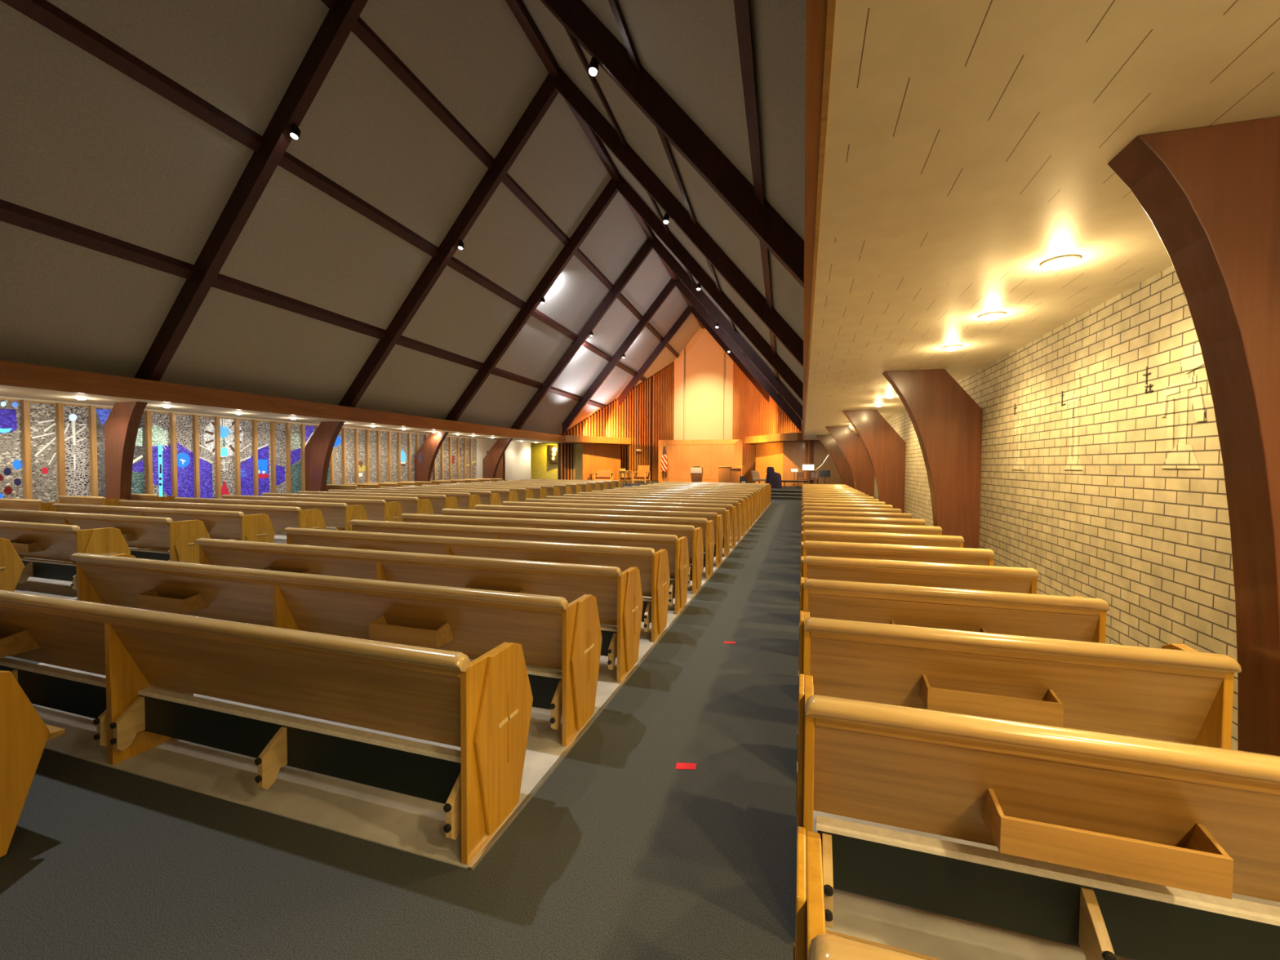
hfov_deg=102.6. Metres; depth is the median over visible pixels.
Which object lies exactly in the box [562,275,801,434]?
arch
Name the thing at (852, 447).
arch
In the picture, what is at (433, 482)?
pew
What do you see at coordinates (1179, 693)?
pew
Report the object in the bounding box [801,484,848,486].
pew
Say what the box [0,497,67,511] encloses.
pew
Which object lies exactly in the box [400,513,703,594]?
pew
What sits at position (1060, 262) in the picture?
recessed light
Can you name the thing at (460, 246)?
spotlight
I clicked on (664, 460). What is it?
flag
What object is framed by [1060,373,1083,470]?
sculpture
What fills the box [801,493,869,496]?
pew
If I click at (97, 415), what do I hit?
window
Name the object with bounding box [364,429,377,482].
window
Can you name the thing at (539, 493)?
pew
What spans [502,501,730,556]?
pew
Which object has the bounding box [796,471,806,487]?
chair
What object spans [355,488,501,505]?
pew
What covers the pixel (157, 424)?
window
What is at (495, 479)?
pew
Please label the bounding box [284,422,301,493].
window
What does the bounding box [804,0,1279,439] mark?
ceiling
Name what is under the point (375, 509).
pew
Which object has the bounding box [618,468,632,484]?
armchair
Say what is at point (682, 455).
partition wall
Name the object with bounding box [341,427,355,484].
window
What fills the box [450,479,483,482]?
pew
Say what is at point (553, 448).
wall lamp
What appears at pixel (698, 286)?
spotlight
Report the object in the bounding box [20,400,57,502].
window
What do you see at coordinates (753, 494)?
pew
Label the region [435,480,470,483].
pew
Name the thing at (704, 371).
wall
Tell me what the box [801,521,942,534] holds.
pew
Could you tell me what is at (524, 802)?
trim
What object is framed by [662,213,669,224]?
spotlight
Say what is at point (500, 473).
door
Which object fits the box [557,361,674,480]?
wall
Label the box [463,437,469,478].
window
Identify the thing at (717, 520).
pew
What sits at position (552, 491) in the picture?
pew
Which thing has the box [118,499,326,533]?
pew
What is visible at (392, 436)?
window
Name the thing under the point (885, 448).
arch
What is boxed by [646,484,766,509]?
pew
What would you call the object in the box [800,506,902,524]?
pew
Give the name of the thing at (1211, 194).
arch
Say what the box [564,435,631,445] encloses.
canopy
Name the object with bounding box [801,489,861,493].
pew
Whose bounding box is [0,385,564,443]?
ceiling
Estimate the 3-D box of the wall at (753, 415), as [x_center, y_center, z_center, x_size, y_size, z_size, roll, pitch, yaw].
[8.763,-4.690,35.545,0.260,9.810,11.898,0,2,-12]
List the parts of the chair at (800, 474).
backrest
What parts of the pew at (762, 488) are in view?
rail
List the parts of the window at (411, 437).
post, pane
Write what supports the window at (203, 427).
in the wall at (517, 454)
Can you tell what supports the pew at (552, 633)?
on the floor at (622, 852)
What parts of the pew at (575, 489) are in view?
rail, backrest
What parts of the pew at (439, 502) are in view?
rail, backrest, panel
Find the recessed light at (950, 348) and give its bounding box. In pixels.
[941,345,962,351]
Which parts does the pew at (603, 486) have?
rail, backrest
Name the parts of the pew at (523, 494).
rail, backrest, panel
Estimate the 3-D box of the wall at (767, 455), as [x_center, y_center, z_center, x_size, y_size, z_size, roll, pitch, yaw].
[8.202,-1.009,32.507,0.120,2.630,3.659,0,2,-13]
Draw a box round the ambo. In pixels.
[689,466,706,482]
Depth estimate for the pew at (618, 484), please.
24.62 m
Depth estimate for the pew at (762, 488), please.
18.38 m
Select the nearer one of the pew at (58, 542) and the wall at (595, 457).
the pew at (58, 542)
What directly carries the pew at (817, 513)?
on the floor at (622, 852)
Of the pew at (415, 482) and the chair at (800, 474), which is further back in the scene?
the chair at (800, 474)
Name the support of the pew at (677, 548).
on the floor at (622, 852)
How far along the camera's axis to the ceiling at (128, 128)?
11.56 m
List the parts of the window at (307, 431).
post, pane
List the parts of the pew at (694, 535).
rail, backrest, panel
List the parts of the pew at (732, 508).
rail, backrest, panel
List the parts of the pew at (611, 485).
rail, backrest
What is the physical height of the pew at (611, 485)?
0.877 m
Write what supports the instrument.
on the floor at (792, 496)
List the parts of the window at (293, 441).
post, pane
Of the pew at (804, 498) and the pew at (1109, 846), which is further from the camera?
the pew at (804, 498)
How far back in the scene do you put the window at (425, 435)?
23.99 m
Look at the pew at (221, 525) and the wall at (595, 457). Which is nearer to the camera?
the pew at (221, 525)
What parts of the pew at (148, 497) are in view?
backrest, rail, panel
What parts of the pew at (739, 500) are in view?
rail, panel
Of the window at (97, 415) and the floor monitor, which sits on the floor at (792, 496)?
the floor monitor
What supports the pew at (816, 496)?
on the floor at (622, 852)
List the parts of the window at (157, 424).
post, pane, frame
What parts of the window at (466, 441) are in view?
post, pane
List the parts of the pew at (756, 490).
rail, panel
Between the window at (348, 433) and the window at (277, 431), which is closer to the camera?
the window at (277, 431)
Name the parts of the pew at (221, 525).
rail, backrest, panel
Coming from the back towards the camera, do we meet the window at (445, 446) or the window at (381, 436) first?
the window at (445, 446)
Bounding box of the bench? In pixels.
[781,480,808,488]
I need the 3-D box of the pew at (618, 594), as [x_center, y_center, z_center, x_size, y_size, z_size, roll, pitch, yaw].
[-2.244,1.050,4.761,4.600,0.877,0.563,1,2,18]
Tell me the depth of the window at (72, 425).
12.03 m
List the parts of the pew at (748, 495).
rail, panel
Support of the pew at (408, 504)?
on the floor at (622, 852)
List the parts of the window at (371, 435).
post, pane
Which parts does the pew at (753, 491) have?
rail, panel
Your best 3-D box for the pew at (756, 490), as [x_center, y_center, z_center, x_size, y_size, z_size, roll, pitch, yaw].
[1.670,0.695,17.131,4.600,0.877,0.560,1,2,18]
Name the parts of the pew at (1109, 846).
cross stem, panel, rail, backrest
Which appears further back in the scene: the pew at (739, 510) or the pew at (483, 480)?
the pew at (483, 480)
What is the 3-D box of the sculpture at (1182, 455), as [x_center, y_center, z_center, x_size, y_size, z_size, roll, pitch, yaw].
[3.625,-0.478,3.500,0.009,0.800,0.642,1,2,18]
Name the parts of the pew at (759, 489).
rail, panel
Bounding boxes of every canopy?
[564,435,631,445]
[744,432,811,444]
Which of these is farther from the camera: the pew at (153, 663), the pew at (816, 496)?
the pew at (816, 496)
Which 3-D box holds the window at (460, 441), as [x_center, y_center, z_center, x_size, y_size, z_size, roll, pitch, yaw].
[-9.252,-0.863,26.445,0.175,2.645,0.582,1,2,16]
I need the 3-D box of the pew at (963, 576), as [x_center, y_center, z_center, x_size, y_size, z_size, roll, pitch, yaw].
[2.264,1.086,4.356,1.730,0.877,0.563,1,2,18]
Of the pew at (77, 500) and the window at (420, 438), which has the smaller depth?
the pew at (77, 500)
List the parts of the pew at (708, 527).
rail, backrest, panel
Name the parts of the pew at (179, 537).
backrest, rail, panel, cross stem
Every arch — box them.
[103,0,982,548]
[304,67,905,513]
[414,173,874,497]
[483,235,855,488]
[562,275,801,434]
[617,306,768,406]
[1107,115,1279,755]
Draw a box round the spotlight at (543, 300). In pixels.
[540,297,545,304]
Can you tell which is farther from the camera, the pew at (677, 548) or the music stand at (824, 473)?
the music stand at (824, 473)
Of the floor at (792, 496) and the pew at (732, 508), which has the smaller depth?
the pew at (732, 508)
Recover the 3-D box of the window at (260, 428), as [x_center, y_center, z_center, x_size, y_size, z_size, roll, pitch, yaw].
[-12.070,-0.573,16.400,0.175,2.645,0.609,1,2,16]
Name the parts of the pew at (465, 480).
rail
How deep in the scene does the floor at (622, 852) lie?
2.21 m
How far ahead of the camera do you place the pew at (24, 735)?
2.13 m
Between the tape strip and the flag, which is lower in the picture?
the tape strip
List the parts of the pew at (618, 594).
panel, rail, backrest, panel, cross stem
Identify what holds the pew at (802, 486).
on the floor at (622, 852)
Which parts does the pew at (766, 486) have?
rail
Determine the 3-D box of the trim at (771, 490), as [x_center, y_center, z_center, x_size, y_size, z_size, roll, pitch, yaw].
[-1.624,0.543,27.688,20.950,0.291,1.230,1,2,16]
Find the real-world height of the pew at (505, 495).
0.877 m
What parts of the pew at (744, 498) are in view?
rail, panel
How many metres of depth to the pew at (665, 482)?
21.99 m
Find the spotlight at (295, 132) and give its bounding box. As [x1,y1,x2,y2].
[288,124,301,140]
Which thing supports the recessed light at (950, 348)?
in the ceiling at (970, 144)
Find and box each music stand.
[788,468,798,488]
[802,464,814,484]
[819,470,830,484]
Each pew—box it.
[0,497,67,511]
[0,508,210,564]
[0,520,130,590]
[0,537,24,591]
[0,589,533,864]
[0,670,65,857]
[52,502,275,551]
[56,495,127,506]
[69,552,602,746]
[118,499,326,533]
[130,493,176,502]
[173,497,368,539]
[195,537,643,682]
[221,494,402,521]
[262,492,433,530]
[283,527,670,641]
[297,490,459,514]
[325,484,367,491]
[328,488,481,509]
[344,483,386,488]
[349,519,688,613]
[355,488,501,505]
[364,482,405,487]
[379,486,519,515]
[383,481,422,485]
[400,480,438,484]
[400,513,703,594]
[401,485,533,502]
[421,484,547,498]
[430,480,456,484]
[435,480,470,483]
[439,483,560,496]
[441,508,714,578]
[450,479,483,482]
[455,482,572,496]
[463,478,495,482]
[470,482,582,494]
[474,504,723,566]
[475,478,506,481]
[484,481,591,492]
[497,480,599,490]
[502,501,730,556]
[508,480,608,490]
[524,480,615,488]
[525,498,737,548]
[528,479,622,488]
[545,496,742,542]
[562,493,746,536]
[577,492,750,531]
[591,490,753,527]
[603,488,755,523]
[613,488,758,519]
[622,486,760,516]
[631,485,763,514]
[640,484,764,511]
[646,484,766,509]
[653,483,768,507]
[659,482,769,505]
[665,481,770,504]
[792,826,941,959]
[795,674,1279,959]
[798,610,1241,749]
[799,577,1110,648]
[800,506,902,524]
[800,510,912,530]
[800,515,925,537]
[800,529,964,547]
[800,540,995,580]
[800,555,1039,594]
[801,484,846,485]
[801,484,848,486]
[801,485,850,488]
[801,486,852,488]
[801,487,855,490]
[801,488,857,491]
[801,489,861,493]
[801,491,865,494]
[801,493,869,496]
[801,495,874,498]
[801,497,879,501]
[801,499,885,504]
[801,502,893,508]
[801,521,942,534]
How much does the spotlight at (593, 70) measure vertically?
0.263 m
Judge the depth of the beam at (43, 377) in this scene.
12.68 m
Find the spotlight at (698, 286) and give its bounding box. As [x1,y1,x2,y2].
[696,283,701,290]
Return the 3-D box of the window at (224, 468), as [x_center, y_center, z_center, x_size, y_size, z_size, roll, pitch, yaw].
[-12.374,-0.542,15.316,0.175,2.645,0.583,1,2,16]
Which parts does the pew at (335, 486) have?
backrest, rail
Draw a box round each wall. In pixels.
[0,395,530,480]
[530,442,582,479]
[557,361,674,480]
[582,443,620,480]
[657,439,742,482]
[673,326,733,439]
[732,361,813,484]
[755,442,783,485]
[782,432,843,486]
[857,265,1237,750]
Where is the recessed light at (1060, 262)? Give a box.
[1040,254,1080,269]
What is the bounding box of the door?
[486,451,504,479]
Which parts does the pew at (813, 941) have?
cross stem, panel, rail, seat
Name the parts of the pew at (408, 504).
backrest, rail, panel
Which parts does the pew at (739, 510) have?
rail, panel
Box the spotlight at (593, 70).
[587,57,598,77]
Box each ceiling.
[0,0,817,440]
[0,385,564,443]
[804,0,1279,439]
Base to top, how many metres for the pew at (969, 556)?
0.877 m
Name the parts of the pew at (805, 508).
rail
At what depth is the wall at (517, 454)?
29.02 m
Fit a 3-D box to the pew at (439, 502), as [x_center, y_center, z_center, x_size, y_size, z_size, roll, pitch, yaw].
[-6.971,0.760,13.506,4.838,0.877,0.560,1,2,18]
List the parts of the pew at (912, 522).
backrest, rail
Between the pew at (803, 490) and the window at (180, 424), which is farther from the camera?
the pew at (803, 490)
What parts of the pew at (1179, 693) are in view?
cross stem, panel, rail, panel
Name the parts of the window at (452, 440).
post, pane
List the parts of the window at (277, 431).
post, pane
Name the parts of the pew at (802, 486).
rail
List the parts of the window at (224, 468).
post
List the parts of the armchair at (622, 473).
frame, backrest, frame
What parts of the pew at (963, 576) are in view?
panel, rail, panel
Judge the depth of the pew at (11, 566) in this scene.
5.63 m
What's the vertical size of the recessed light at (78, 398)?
0.044 m
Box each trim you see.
[467,502,771,870]
[770,489,799,497]
[804,0,835,435]
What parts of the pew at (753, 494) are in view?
rail, panel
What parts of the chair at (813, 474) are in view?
backrest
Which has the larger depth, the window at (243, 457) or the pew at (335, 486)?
the pew at (335, 486)
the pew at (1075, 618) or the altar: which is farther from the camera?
the altar
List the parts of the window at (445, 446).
post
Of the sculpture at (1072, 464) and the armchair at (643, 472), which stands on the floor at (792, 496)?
the armchair at (643, 472)
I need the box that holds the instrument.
[765,466,782,488]
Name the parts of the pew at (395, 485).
rail, backrest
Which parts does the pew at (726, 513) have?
rail, backrest, panel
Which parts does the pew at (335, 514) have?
rail, backrest, panel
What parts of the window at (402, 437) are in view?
post, pane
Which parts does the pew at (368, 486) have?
rail, backrest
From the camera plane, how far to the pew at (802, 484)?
20.87 m
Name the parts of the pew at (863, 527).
backrest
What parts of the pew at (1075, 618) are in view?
cross stem, panel, backrest, rail, panel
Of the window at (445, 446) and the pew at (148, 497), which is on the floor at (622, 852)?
the pew at (148, 497)
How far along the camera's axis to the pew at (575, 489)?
20.08 m
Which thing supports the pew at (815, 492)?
on the floor at (622, 852)
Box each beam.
[0,360,567,443]
[802,0,827,439]
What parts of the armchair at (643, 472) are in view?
frame, seat, backrest, frame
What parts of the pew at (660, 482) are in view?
rail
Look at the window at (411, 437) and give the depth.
22.95 m
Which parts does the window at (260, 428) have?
post, pane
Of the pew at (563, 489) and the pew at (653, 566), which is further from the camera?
the pew at (563, 489)
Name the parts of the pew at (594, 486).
rail, backrest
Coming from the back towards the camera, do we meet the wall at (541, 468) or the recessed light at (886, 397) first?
the wall at (541, 468)
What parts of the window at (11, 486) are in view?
frame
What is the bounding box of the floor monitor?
[739,475,746,483]
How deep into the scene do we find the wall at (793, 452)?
30.39 m
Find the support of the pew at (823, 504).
on the floor at (622, 852)
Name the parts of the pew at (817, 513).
backrest, rail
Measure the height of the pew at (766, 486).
0.877 m
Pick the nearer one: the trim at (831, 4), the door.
the trim at (831, 4)
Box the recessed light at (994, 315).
[977,311,1006,320]
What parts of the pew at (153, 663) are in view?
backrest, rail, panel, cross stem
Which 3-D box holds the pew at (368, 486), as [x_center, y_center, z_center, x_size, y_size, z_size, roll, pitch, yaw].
[-10.301,0.566,19.330,1.608,0.877,0.560,1,2,18]
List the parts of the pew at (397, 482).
rail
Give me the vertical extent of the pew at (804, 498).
0.877 m
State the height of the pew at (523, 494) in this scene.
0.877 m
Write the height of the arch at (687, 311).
7.502 m
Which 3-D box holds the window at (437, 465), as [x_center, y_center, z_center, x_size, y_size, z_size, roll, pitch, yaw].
[-9.752,-0.812,24.662,0.175,2.645,0.601,1,2,16]
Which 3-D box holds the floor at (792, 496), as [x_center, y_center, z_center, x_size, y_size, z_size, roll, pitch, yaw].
[1.677,0.360,36.217,22.700,0.400,19.400,1,2,16]
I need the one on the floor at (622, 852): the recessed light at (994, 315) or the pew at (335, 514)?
the pew at (335, 514)
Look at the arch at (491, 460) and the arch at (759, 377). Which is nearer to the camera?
the arch at (491, 460)
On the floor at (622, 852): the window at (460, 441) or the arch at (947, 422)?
the arch at (947, 422)
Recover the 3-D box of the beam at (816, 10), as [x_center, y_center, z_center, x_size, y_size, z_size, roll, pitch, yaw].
[3.784,-1.966,11.809,0.060,0.488,34.900,1,2,18]
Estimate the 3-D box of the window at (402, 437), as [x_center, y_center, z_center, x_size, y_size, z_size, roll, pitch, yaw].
[-10.374,-0.748,22.445,0.175,2.645,0.649,1,2,16]
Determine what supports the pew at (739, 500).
on the floor at (622, 852)
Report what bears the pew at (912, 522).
on the floor at (622, 852)
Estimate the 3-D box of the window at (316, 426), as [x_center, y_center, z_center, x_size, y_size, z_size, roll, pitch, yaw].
[-11.463,-0.635,18.562,0.175,2.645,0.605,1,2,16]
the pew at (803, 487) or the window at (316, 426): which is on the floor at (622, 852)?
the pew at (803, 487)
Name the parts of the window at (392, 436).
post, pane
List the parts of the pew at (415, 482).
rail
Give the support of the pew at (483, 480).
on the floor at (622, 852)
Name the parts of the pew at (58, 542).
backrest, rail, panel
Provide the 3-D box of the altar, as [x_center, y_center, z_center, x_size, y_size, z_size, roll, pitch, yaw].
[5.778,-0.296,32.658,1.520,1.170,0.800,1,2,16]
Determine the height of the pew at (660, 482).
0.877 m
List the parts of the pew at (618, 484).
rail, backrest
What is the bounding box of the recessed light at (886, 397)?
[884,395,895,398]
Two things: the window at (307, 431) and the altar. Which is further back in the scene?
the altar
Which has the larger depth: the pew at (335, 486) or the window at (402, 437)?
the window at (402, 437)
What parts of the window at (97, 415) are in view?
post, frame, pane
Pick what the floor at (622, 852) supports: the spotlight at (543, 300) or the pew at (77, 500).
the pew at (77, 500)
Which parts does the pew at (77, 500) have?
rail, backrest, panel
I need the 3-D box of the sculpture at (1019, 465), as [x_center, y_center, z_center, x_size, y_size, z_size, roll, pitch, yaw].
[4.404,-0.510,5.960,0.008,0.783,0.362,1,2,18]
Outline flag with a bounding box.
[661,443,666,482]
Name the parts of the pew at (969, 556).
panel, backrest, rail, panel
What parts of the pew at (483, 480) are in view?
rail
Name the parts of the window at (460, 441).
post, pane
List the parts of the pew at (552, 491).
rail, backrest, panel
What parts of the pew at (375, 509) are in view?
rail, panel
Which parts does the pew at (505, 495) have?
rail, backrest, panel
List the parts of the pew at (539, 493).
rail, backrest, panel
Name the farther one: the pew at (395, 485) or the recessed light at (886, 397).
the pew at (395, 485)
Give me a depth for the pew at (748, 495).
13.97 m
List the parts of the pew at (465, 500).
rail, backrest, panel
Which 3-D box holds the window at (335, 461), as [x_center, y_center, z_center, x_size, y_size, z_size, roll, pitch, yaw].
[-11.309,-0.651,19.110,0.175,2.645,0.574,1,2,16]
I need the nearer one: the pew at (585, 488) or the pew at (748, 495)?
the pew at (748, 495)
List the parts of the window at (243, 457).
post, pane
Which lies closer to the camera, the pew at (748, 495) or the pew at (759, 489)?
the pew at (748, 495)
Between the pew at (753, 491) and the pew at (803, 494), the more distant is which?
the pew at (753, 491)
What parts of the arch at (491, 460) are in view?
curved leg, curved leg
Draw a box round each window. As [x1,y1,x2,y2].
[0,398,23,498]
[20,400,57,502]
[55,403,90,502]
[88,405,112,497]
[131,410,146,493]
[144,410,171,496]
[169,413,194,497]
[192,414,215,498]
[213,416,235,498]
[234,417,253,495]
[252,419,271,495]
[270,421,286,493]
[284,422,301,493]
[300,423,315,490]
[315,425,329,484]
[329,427,342,484]
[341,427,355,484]
[354,428,365,483]
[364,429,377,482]
[376,430,387,482]
[387,431,397,481]
[396,431,408,481]
[407,432,416,481]
[415,433,424,453]
[424,434,432,480]
[432,446,440,480]
[440,436,448,479]
[448,436,457,479]
[456,437,463,479]
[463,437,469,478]
[469,438,475,479]
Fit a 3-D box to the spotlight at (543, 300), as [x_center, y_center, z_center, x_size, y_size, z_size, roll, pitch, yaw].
[-4.016,-7.401,21.188,0.175,0.263,0.213,1,2,16]
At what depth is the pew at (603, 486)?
22.82 m
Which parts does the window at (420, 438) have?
post, pane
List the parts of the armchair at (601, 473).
seat, backrest, frame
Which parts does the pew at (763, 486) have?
rail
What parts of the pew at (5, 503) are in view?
backrest, rail, panel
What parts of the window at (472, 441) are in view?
post, pane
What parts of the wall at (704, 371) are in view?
panel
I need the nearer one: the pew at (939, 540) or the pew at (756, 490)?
the pew at (939, 540)
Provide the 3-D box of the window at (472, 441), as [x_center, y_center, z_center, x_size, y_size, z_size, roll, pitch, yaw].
[-8.958,-0.893,27.493,0.175,2.645,0.597,1,2,16]
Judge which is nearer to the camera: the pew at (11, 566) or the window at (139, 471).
the pew at (11, 566)
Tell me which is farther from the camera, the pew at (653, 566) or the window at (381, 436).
the window at (381, 436)
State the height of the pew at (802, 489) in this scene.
0.877 m
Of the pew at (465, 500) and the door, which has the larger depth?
the door
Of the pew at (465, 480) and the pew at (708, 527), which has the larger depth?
the pew at (465, 480)
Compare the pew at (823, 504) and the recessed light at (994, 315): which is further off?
the pew at (823, 504)
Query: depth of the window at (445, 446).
25.27 m
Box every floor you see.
[0,499,1279,959]
[621,480,801,499]
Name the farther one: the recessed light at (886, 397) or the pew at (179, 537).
the recessed light at (886, 397)
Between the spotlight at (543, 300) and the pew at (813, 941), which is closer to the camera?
the pew at (813, 941)
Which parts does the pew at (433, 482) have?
rail, backrest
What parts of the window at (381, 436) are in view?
post, pane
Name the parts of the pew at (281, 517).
rail, panel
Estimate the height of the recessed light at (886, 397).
0.044 m
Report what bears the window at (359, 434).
in the wall at (517, 454)
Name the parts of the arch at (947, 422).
curved leg, curved leg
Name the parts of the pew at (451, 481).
rail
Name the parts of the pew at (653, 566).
panel, rail, backrest, panel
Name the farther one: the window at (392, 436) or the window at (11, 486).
the window at (392, 436)
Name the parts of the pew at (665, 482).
rail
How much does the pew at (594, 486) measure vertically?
0.877 m
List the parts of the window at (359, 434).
post, pane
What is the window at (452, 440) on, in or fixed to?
in the wall at (517, 454)
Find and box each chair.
[751,471,765,483]
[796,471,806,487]
[809,471,817,484]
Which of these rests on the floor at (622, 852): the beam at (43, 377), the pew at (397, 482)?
the pew at (397, 482)
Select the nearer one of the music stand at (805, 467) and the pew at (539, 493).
the pew at (539, 493)
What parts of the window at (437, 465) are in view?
post, pane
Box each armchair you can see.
[593,470,613,479]
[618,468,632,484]
[631,465,650,483]
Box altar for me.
[718,466,743,483]
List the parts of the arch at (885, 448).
curved leg, curved leg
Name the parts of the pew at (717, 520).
rail, backrest, panel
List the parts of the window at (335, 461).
post, pane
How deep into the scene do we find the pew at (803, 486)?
18.28 m
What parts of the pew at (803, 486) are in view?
rail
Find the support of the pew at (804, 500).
on the floor at (622, 852)
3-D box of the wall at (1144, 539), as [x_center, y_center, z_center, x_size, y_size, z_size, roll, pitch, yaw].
[6.660,-0.350,12.677,0.250,3.300,38.200,1,2,18]
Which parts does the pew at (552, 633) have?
panel, rail, backrest, panel, cross stem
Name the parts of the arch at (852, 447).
curved leg, curved leg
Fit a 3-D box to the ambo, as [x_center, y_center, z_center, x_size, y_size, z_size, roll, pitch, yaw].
[3.574,-0.300,32.245,1.120,1.180,0.585,1,2,16]
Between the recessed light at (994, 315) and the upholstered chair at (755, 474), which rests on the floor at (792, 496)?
the upholstered chair at (755, 474)
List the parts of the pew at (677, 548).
rail, backrest, panel, cross stem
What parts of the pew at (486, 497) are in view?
rail, backrest, panel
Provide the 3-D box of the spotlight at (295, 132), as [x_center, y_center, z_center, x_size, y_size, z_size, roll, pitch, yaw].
[-7.028,-7.091,10.451,0.175,0.263,0.213,1,2,16]
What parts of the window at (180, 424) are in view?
post, frame, pane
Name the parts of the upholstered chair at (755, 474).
backrest, seat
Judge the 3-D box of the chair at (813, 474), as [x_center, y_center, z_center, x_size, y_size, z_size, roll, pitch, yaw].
[9.795,-0.004,28.867,0.426,0.862,0.497,1,2,24]
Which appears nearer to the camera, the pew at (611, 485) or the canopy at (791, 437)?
the pew at (611, 485)
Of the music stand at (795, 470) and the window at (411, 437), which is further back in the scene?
the music stand at (795, 470)
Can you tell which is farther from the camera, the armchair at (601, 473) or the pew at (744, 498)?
the armchair at (601, 473)
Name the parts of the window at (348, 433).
post, pane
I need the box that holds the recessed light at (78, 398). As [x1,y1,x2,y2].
[74,397,88,399]
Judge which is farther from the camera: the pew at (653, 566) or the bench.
the bench
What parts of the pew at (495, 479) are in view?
rail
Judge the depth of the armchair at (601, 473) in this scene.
34.22 m
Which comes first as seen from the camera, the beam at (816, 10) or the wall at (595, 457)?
the beam at (816, 10)
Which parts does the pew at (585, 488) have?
rail, backrest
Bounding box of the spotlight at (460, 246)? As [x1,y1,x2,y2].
[457,240,464,249]
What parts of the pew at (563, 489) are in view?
rail, backrest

